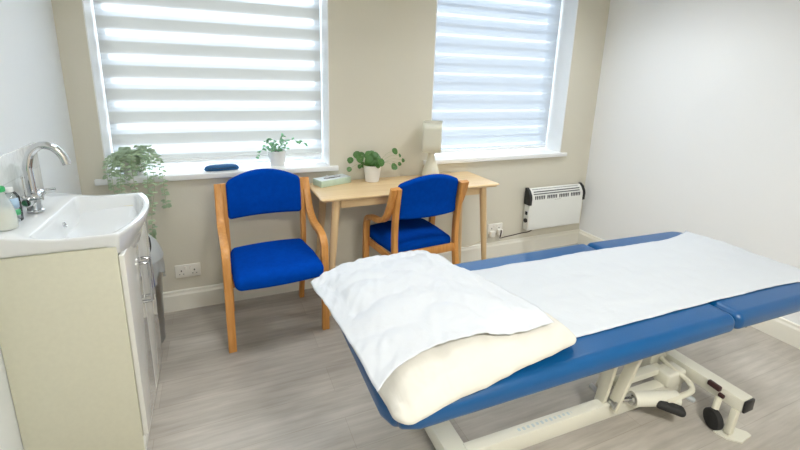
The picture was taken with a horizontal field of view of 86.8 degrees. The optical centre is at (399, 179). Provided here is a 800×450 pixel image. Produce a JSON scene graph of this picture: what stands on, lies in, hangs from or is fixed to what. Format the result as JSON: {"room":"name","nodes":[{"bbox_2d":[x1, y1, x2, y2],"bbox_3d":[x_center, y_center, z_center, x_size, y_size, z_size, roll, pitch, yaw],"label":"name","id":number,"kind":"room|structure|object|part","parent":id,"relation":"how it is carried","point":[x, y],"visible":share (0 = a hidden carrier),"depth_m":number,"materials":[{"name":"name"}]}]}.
{"room":"examination room","nodes":[
{"label":"examination room","id":0,"kind":"room"},
{"bbox_2d":[0,0,81,449],"bbox_3d":[-1.025,0.089,0.457,0.100,2.550,3.980,-4,15,-23],"label":"wall","id":1,"kind":"structure","parent":0,"point":[33,100],"depth_m":1.82,"materials":[{"name":"white paint"}]},
{"bbox_2d":[0,142,43,209],"bbox_3d":[-1.389,0.044,1.450,0.010,0.218,0.815,-4,15,-23],"label":"backsplash","id":2,"kind":"structure","parent":1,"relation":"attached to","point":[11,163],"depth_m":1.60,"materials":[{"name":"tile"}]},
{"bbox_2d":[51,0,609,291],"bbox_3d":[-0.083,-0.542,3.127,3.995,2.550,0.320,-4,15,-23],"label":"wall","id":3,"kind":"structure","parent":0,"point":[381,52],"depth_m":2.89,"materials":[{"name":"beige paint"}]},
{"bbox_2d":[174,262,200,277],"bbox_3d":[-1.340,0.577,2.673,0.146,0.086,0.013,-4,15,-23],"label":"double socket","id":4,"kind":"object","parent":3,"relation":"attached to","point":[193,269],"visible":1,"depth_m":2.67,"materials":[{"name":"white plastic"}]},
{"bbox_2d":[82,0,338,185],"bbox_3d":[-1.105,-0.743,2.604,1.392,1.428,0.343,-4,15,-23],"label":"window","id":5,"kind":"structure","parent":3,"relation":"in","point":[183,171],"depth_m":2.65,"materials":[{"name":"white paint"}]},
{"bbox_2d":[102,145,171,238],"bbox_3d":[-1.522,0.073,2.482,0.328,0.551,0.217,-4,15,-23],"label":"trailing plant","id":6,"kind":"object","parent":5,"relation":"on","point":[131,162],"visible":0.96,"depth_m":2.41,"materials":[{"name":"green plant"}]},
{"bbox_3d":[-1.561,-0.076,2.476,0.124,0.100,0.124,-4,15,-23],"label":"pot","id":7,"kind":"part","parent":6,"relation":"part of","materials":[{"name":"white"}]},
{"bbox_2d":[93,0,321,164],"bbox_3d":[-1.112,-0.773,2.615,1.262,1.351,0.065,-4,15,-23],"label":"roller blind","id":8,"kind":"object","parent":5,"relation":"attached to","point":[193,81],"visible":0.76,"depth_m":2.64,"materials":[{"name":"fabric"}]},
{"bbox_3d":[-1.136,-0.134,2.784,1.254,0.028,0.018,-4,15,-23],"label":"rail","id":9,"kind":"part","parent":8,"relation":"part of","materials":[{"name":"white paint"}]},
{"bbox_3d":[-1.114,-0.060,2.746,1.392,0.034,0.288,-4,15,-23],"label":"sill","id":10,"kind":"part","parent":5,"relation":"part of","materials":[{"name":"white paint"}]},
{"bbox_3d":[-1.161,-0.792,2.728,1.282,1.394,0.055,-4,15,-23],"label":"frame","id":11,"kind":"part","parent":5,"relation":"part of","materials":[{"name":"white plastic"}]},
{"bbox_2d":[204,164,238,170],"bbox_3d":[-1.119,-0.074,2.656,0.204,0.036,0.062,-5,15,-25],"label":"case","id":12,"kind":"object","parent":5,"relation":"on","point":[218,167],"visible":1,"depth_m":2.63,"materials":[{"name":"blue fabric"}]},
{"bbox_2d":[256,133,307,166],"bbox_3d":[-0.783,-0.199,2.812,0.344,0.223,0.151,-4,15,-23],"label":"plant","id":13,"kind":"object","parent":5,"relation":"on","point":[277,157],"visible":1,"depth_m":2.78,"materials":[{"name":"green plant"}]},
{"bbox_3d":[-0.817,-0.141,2.819,0.113,0.105,0.113,-4,15,-23],"label":"pot","id":14,"kind":"part","parent":13,"relation":"part of","materials":[{"name":"white ceramic"}]},
{"bbox_2d":[163,229,579,312],"bbox_3d":[-0.051,0.669,3.266,3.795,0.136,0.018,-4,15,-23],"label":"baseboard","id":15,"kind":"structure","parent":3,"relation":"attached to","point":[189,298],"depth_m":3.00,"materials":[{"name":"white paint"}]},
{"bbox_2d":[487,223,502,233],"bbox_3d":[0.806,0.416,3.582,0.146,0.086,0.013,-4,15,-23],"label":"double socket","id":16,"kind":"object","parent":3,"relation":"attached to","point":[491,227],"visible":0.88,"depth_m":3.57,"materials":[{"name":"white plastic"}]},
{"bbox_2d":[489,231,495,237],"bbox_3d":[0.778,0.462,3.560,0.048,0.052,0.030,-4,15,-23],"label":"plug","id":17,"kind":"object","parent":16,"relation":"attached to","point":[491,233],"visible":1,"depth_m":3.55,"materials":[{"name":"white plastic"}]},
{"bbox_2d":[497,229,502,234],"bbox_3d":[0.846,0.447,3.587,0.048,0.052,0.030,-4,15,-23],"label":"plug","id":18,"kind":"object","parent":16,"relation":"attached to","point":[498,230],"visible":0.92,"depth_m":3.57,"materials":[{"name":"white plastic"}]},
{"bbox_2d":[423,0,578,164],"bbox_3d":[0.772,-0.883,3.399,1.390,1.428,0.343,-4,15,-23],"label":"window","id":19,"kind":"structure","parent":3,"relation":"in","point":[569,8],"depth_m":3.56,"materials":[{"name":"white paint"}]},
{"bbox_3d":[0.763,-0.201,3.541,1.390,0.034,0.288,-4,15,-23],"label":"sill","id":20,"kind":"part","parent":19,"relation":"part of","materials":[{"name":"white paint"}]},
{"bbox_2d":[432,0,561,152],"bbox_3d":[0.764,-0.904,3.411,1.262,1.371,0.065,-4,15,-23],"label":"roller blind","id":21,"kind":"object","parent":19,"relation":"attached to","point":[495,59],"visible":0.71,"depth_m":3.44,"materials":[{"name":"fabric"}]},
{"bbox_3d":[0.740,-0.255,3.583,1.254,0.028,0.018,-4,15,-23],"label":"rail","id":22,"kind":"part","parent":21,"relation":"part of","materials":[{"name":"white paint"}]},
{"bbox_2d":[522,182,584,229],"bbox_3d":[1.359,0.236,3.741,0.629,0.372,0.084,-4,15,-23],"label":"heater","id":23,"kind":"object","parent":3,"relation":"attached to","point":[559,205],"visible":1,"depth_m":3.69,"materials":[{"name":"white metal"}]},
{"bbox_2d":[499,230,531,238],"bbox_3d":[1.011,0.455,3.651,0.369,0.086,0.034,-4,15,-23],"label":"cord","id":24,"kind":"object","parent":23,"relation":"attached to","point":[501,230],"visible":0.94,"depth_m":3.65,"materials":[{"name":"brown plastic"}]},
{"bbox_3d":[1.090,0.325,3.640,0.018,0.226,0.064,-4,15,-23],"label":"panel","id":25,"kind":"part","parent":23,"relation":"part of","materials":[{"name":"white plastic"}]},
{"bbox_2d":[532,185,579,199],"bbox_3d":[1.368,0.115,3.696,0.517,0.082,0.048,-4,15,-23],"label":"grille","id":26,"kind":"object","parent":23,"relation":"attached to","point":[559,192],"depth_m":3.69,"materials":[{"name":"grey metal"}]},
{"bbox_2d":[147,243,799,449],"bbox_3d":[0.664,1.179,1.668,3.995,0.050,4.300,-4,15,-23],"label":"floor","id":27,"kind":"structure","parent":0,"point":[290,382],"depth_m":2.03,"materials":[{"name":"plastic"}]},
{"bbox_2d":[0,205,162,449],"bbox_3d":[-1.259,0.615,1.777,0.422,0.884,0.550,-4,15,-23],"label":"vanity unit","id":28,"kind":"object","parent":27,"relation":"on","point":[80,338],"visible":0.8,"depth_m":1.52,"materials":[{"name":"white wood"}]},
{"bbox_2d":[0,192,149,258],"bbox_3d":[-1.246,0.200,1.686,0.433,0.183,0.566,-4,15,-23],"label":"basin","id":29,"kind":"object","parent":28,"relation":"in","point":[68,222],"visible":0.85,"depth_m":1.65,"materials":[{"name":"white ceramic"}]},
{"bbox_2d":[0,186,18,231],"bbox_3d":[-1.334,0.096,1.415,0.072,0.144,0.072,-4,15,-23],"label":"soap bottle","id":30,"kind":"object","parent":29,"relation":"on","point":[8,216],"visible":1,"depth_m":1.41,"materials":[{"name":"white plastic"}]},
{"bbox_2d":[5,187,23,220],"bbox_3d":[-1.369,0.088,1.490,0.051,0.121,0.052,-4,15,-23],"label":"bottle","id":31,"kind":"object","parent":29,"relation":"on","point":[16,202],"visible":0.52,"depth_m":1.49,"materials":[{"name":"clear plastic"}]},
{"bbox_2d":[20,141,70,212],"bbox_3d":[-1.334,-0.011,1.598,0.162,0.266,0.150,-4,15,-23],"label":"mixer tap","id":32,"kind":"object","parent":29,"relation":"on","point":[32,201],"visible":1,"depth_m":1.57,"materials":[{"name":"silver metal"}]},
{"bbox_3d":[-1.406,0.056,1.584,0.010,0.139,0.010,-4,15,-23],"label":"pop rod","id":33,"kind":"part","parent":32,"relation":"part of","materials":[{"name":"silver metal"}]},
{"bbox_3d":[-1.368,0.081,1.561,0.038,0.040,0.059,-4,15,-23],"label":"handle","id":34,"kind":"part","parent":32,"relation":"part of","materials":[{"name":"silver metal"}]},
{"bbox_3d":[-1.343,0.072,1.544,0.067,0.031,0.022,-4,15,-23],"label":"lever","id":35,"kind":"part","parent":32,"relation":"part of","materials":[{"name":"silver metal"}]},
{"bbox_2d":[26,193,44,212],"bbox_3d":[-1.385,0.087,1.601,0.054,0.072,0.054,-4,15,-23],"label":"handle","id":36,"kind":"object","parent":32,"relation":"attached to","point":[37,207],"depth_m":1.59,"materials":[{"name":"silver metal"}]},
{"bbox_3d":[-1.399,0.061,1.632,0.038,0.038,0.062,-4,15,-23],"label":"handle","id":37,"kind":"part","parent":32,"relation":"part of","materials":[{"name":"silver metal"}]},
{"bbox_3d":[-1.393,0.043,1.658,0.067,0.031,0.022,-4,15,-23],"label":"lever","id":38,"kind":"part","parent":32,"relation":"part of","materials":[{"name":"silver metal"}]},
{"bbox_3d":[-1.057,0.616,1.716,0.018,0.773,0.264,-4,15,-23],"label":"cabinet door","id":39,"kind":"part","parent":28,"relation":"part of","materials":[{"name":"white wood"}]},
{"bbox_3d":[-1.067,0.432,1.781,0.040,0.189,0.013,-4,15,-23],"label":"handle","id":40,"kind":"part","parent":28,"relation":"part of","materials":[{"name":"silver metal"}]},
{"bbox_3d":[-1.087,0.420,1.827,0.040,0.189,0.013,-4,15,-23],"label":"handle","id":41,"kind":"part","parent":28,"relation":"part of","materials":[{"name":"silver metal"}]},
{"bbox_3d":[-1.164,0.553,1.958,0.018,0.773,0.272,-4,15,-23],"label":"cabinet door","id":42,"kind":"part","parent":28,"relation":"part of","materials":[{"name":"white wood"}]},
{"bbox_2d":[148,234,165,342],"bbox_3d":[-1.443,0.600,2.299,0.316,0.652,0.313,-4,15,-23],"label":"pedal bin","id":43,"kind":"object","parent":27,"relation":"on","point":[156,251],"visible":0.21,"depth_m":2.29,"materials":[{"name":"silver metal"}]},
{"bbox_3d":[-1.435,0.358,2.239,0.308,0.152,0.308,-4,15,-23],"label":"lid","id":44,"kind":"part","parent":43,"relation":"part of","materials":[{"name":"silver metal"}]},
{"bbox_2d":[213,168,329,352],"bbox_3d":[-0.747,0.438,2.479,0.568,0.930,0.578,-5,15,-26],"label":"armchair","id":45,"kind":"object","parent":27,"relation":"on","point":[265,190],"visible":0.95,"depth_m":2.46,"materials":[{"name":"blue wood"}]},
{"bbox_3d":[-0.990,0.485,2.389,0.045,0.860,0.412,-5,15,-25],"label":"arm","id":46,"kind":"part","parent":45,"relation":"part of","materials":[{"name":"orange wood"}]},
{"bbox_3d":[-1.049,0.439,2.578,0.034,0.863,0.136,-5,15,-26],"label":"leg","id":47,"kind":"part","parent":45,"relation":"part of","materials":[{"name":"orange wood"}]},
{"bbox_3d":[-0.826,0.077,2.571,0.429,0.277,0.096,-5,15,-26],"label":"backrest","id":48,"kind":"part","parent":45,"relation":"part of","materials":[{"name":"blue fabric"}]},
{"bbox_3d":[-0.720,0.472,2.431,0.473,0.093,0.456,-5,15,-26],"label":"seat","id":49,"kind":"part","parent":45,"relation":"part of","materials":[{"name":"blue fabric"}]},
{"bbox_3d":[-0.646,0.402,2.778,0.034,0.863,0.136,-5,15,-26],"label":"leg","id":50,"kind":"part","parent":45,"relation":"part of","materials":[{"name":"orange wood"}]},
{"bbox_3d":[-0.525,0.441,2.620,0.045,0.860,0.412,-6,16,-27],"label":"arm","id":51,"kind":"part","parent":45,"relation":"part of","materials":[{"name":"orange wood"}]},
{"bbox_2d":[309,171,498,315],"bbox_3d":[0.027,0.407,2.995,1.272,0.781,0.416,-4,15,-23],"label":"writing desk","id":52,"kind":"object","parent":27,"relation":"on","point":[359,192],"visible":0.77,"depth_m":2.79,"materials":[{"name":"brown wood"}]},
{"bbox_3d":[-0.548,0.420,2.921,0.106,0.757,0.051,0,14,-8],"label":"leg","id":53,"kind":"part","parent":52,"relation":"part of","materials":[{"name":"brown wood"}]},
{"bbox_2d":[313,174,350,187],"bbox_3d":[-0.453,0.000,2.828,0.236,0.059,0.104,-11,19,-42],"label":"tissue box","id":54,"kind":"object","parent":52,"relation":"on","point":[326,181],"visible":1,"depth_m":2.79,"materials":[{"name":"white"}]},
{"bbox_3d":[-0.453,-0.012,2.825,0.234,0.001,0.102,-11,19,-42],"label":"panel","id":55,"kind":"part","parent":54,"relation":"part of","materials":[{"name":"white cardboard"}]},
{"bbox_3d":[-0.417,0.495,2.633,0.106,0.757,0.051,-10,18,-39],"label":"leg","id":56,"kind":"part","parent":52,"relation":"part of","materials":[{"name":"brown wood"}]},
{"bbox_2d":[347,148,404,182],"bbox_3d":[-0.156,-0.096,2.911,0.442,0.223,0.142,-4,15,-23],"label":"plant","id":57,"kind":"object","parent":52,"relation":"on","point":[373,163],"visible":1,"depth_m":2.86,"materials":[{"name":"green plant"}]},
{"bbox_3d":[-0.192,-0.043,2.919,0.124,0.115,0.124,-4,15,-23],"label":"pot","id":58,"kind":"part","parent":57,"relation":"part of","materials":[{"name":"white ceramic"}]},
{"bbox_2d":[421,120,442,175],"bbox_3d":[0.227,-0.209,3.031,0.136,0.407,0.136,3,14,5],"label":"table lamp","id":59,"kind":"object","parent":52,"relation":"on","point":[432,130],"visible":0.97,"depth_m":2.96,"materials":[{"name":"beige"}]},
{"bbox_3d":[0.230,-0.304,3.007,0.134,0.212,0.134,3,14,5],"label":"lamp shade","id":60,"kind":"part","parent":59,"relation":"part of","materials":[{"name":"white fabric"}]},
{"bbox_3d":[0.471,0.341,3.363,0.106,0.757,0.051,-10,18,-39],"label":"leg","id":61,"kind":"part","parent":52,"relation":"part of","materials":[{"name":"brown wood"}]},
{"bbox_2d":[439,171,488,246],"bbox_3d":[0.481,0.242,3.373,0.584,0.647,0.065,-6,16,-28],"label":"lamp cord","id":62,"kind":"object","parent":52,"relation":"hanging from","point":[443,171],"visible":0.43,"depth_m":3.46,"materials":[{"name":"beige plastic"}]},
{"bbox_3d":[0.602,0.416,3.075,0.106,0.757,0.051,0,14,-8],"label":"leg","id":63,"kind":"part","parent":52,"relation":"part of","materials":[{"name":"brown wood"}]},
{"bbox_2d":[362,174,468,263],"bbox_3d":[0.081,0.371,2.851,0.568,0.930,0.578,-6,16,-28],"label":"armchair","id":64,"kind":"object","parent":27,"relation":"on","point":[413,200],"visible":0.91,"depth_m":2.68,"materials":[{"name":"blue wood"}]},
{"bbox_3d":[-0.123,0.463,2.748,0.036,0.055,0.332,-6,16,-28],"label":"seat rail","id":65,"kind":"part","parent":64,"relation":"part of","materials":[{"name":"orange wood"}]},
{"bbox_3d":[-0.139,0.428,2.719,0.045,0.860,0.412,-6,16,-29],"label":"arm","id":66,"kind":"part","parent":64,"relation":"part of","materials":[{"name":"orange wood"}]},
{"bbox_3d":[-0.014,0.473,2.565,0.034,0.863,0.136,-6,16,-28],"label":"leg","id":67,"kind":"part","parent":64,"relation":"part of","materials":[{"name":"orange wood"}]},
{"bbox_3d":[0.051,0.377,2.908,0.473,0.093,0.456,-6,16,-28],"label":"seat","id":68,"kind":"part","parent":64,"relation":"part of","materials":[{"name":"blue fabric"}]},
{"bbox_3d":[0.183,0.098,2.605,0.429,0.277,0.096,-6,16,-28],"label":"backrest","id":69,"kind":"part","parent":64,"relation":"part of","materials":[{"name":"blue fabric"}]},
{"bbox_3d":[0.165,0.465,2.710,0.444,0.052,0.022,-6,16,-28],"label":"rail","id":70,"kind":"part","parent":64,"relation":"part of","materials":[{"name":"orange wood"}]},
{"bbox_3d":[0.320,0.382,2.961,0.045,0.860,0.412,-5,16,-27],"label":"arm","id":71,"kind":"part","parent":64,"relation":"part of","materials":[{"name":"orange wood"}]},
{"bbox_3d":[0.384,0.433,2.775,0.034,0.863,0.136,-6,16,-28],"label":"leg","id":72,"kind":"part","parent":64,"relation":"part of","materials":[{"name":"orange wood"}]},
{"bbox_2d":[338,232,799,449],"bbox_3d":[0.772,0.761,1.802,2.040,0.704,0.735,-4,15,-22],"label":"couch","id":73,"kind":"object","parent":27,"relation":"on","point":[644,344],"visible":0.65,"depth_m":1.67,"materials":[{"name":"blue leather"}]},
{"bbox_2d":[351,294,576,424],"bbox_3d":[0.097,0.414,1.390,0.653,0.107,0.693,-7,16,-32],"label":"pillow","id":74,"kind":"object","parent":73,"relation":"on","point":[440,375],"visible":0.32,"depth_m":1.08,"materials":[{"name":"beige fabric"}]},
{"bbox_2d":[311,250,553,391],"bbox_3d":[0.054,0.382,1.385,0.585,0.074,0.632,-6,16,-28],"label":"sheet","id":75,"kind":"object","parent":74,"relation":"on","point":[392,309],"visible":1,"depth_m":1.28,"materials":[{"name":"white"}]},
{"bbox_3d":[1.023,0.753,1.958,0.198,0.495,0.053,-4,15,-22],"label":"lift arm","id":76,"kind":"part","parent":73,"relation":"part of","materials":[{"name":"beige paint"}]},
{"bbox_3d":[0.953,0.770,1.870,0.120,0.488,0.052,-4,15,-22],"label":"lift arm","id":77,"kind":"part","parent":73,"relation":"part of","materials":[{"name":"beige paint"}]},
{"bbox_3d":[1.044,0.777,1.862,0.227,0.496,0.054,-4,15,-22],"label":"lift arm","id":78,"kind":"part","parent":73,"relation":"part of","materials":[{"name":"beige paint"}]},
{"bbox_3d":[1.003,0.986,1.895,0.105,0.048,0.048,0,14,-6],"label":"actuator rod","id":79,"kind":"part","parent":73,"relation":"part of","materials":[{"name":"silver metal"}]},
{"bbox_2d":[472,230,799,337],"bbox_3d":[1.025,0.409,1.843,1.586,0.042,0.628,-4,15,-22],"label":"paper","id":80,"kind":"object","parent":73,"relation":"on","point":[594,291],"visible":0.94,"depth_m":1.75,"materials":[{"name":"white paper"}]},
{"bbox_3d":[1.424,1.006,1.899,0.051,0.063,0.028,-9,18,-38],"label":"castor stem","id":81,"kind":"part","parent":73,"relation":"part of","materials":[{"name":"beige paint"}]},
{"bbox_3d":[1.457,1.062,1.856,0.057,0.117,0.033,-4,15,-22],"label":"levelling post","id":82,"kind":"part","parent":73,"relation":"part of","materials":[{"name":"beige metal"}]},
{"bbox_3d":[1.469,1.123,1.873,0.137,0.006,0.104,-4,15,-22],"label":"floor plate","id":83,"kind":"part","parent":73,"relation":"part of","materials":[{"name":"beige paint"}]},
{"bbox_2d":[579,0,799,324],"bbox_3d":[2.553,-0.179,1.972,0.100,2.550,3.980,-4,15,-23],"label":"wall","id":84,"kind":"structure","parent":0,"point":[696,130],"depth_m":2.91,"materials":[{"name":"white paint"}]},
{"bbox_2d":[577,230,799,348],"bbox_3d":[2.448,0.987,2.275,0.018,0.136,3.862,-4,15,-23],"label":"baseboard","id":85,"kind":"structure","parent":84,"relation":"attached to","point":[780,328],"depth_m":2.58,"materials":[{"name":"white paint"}]}
]}

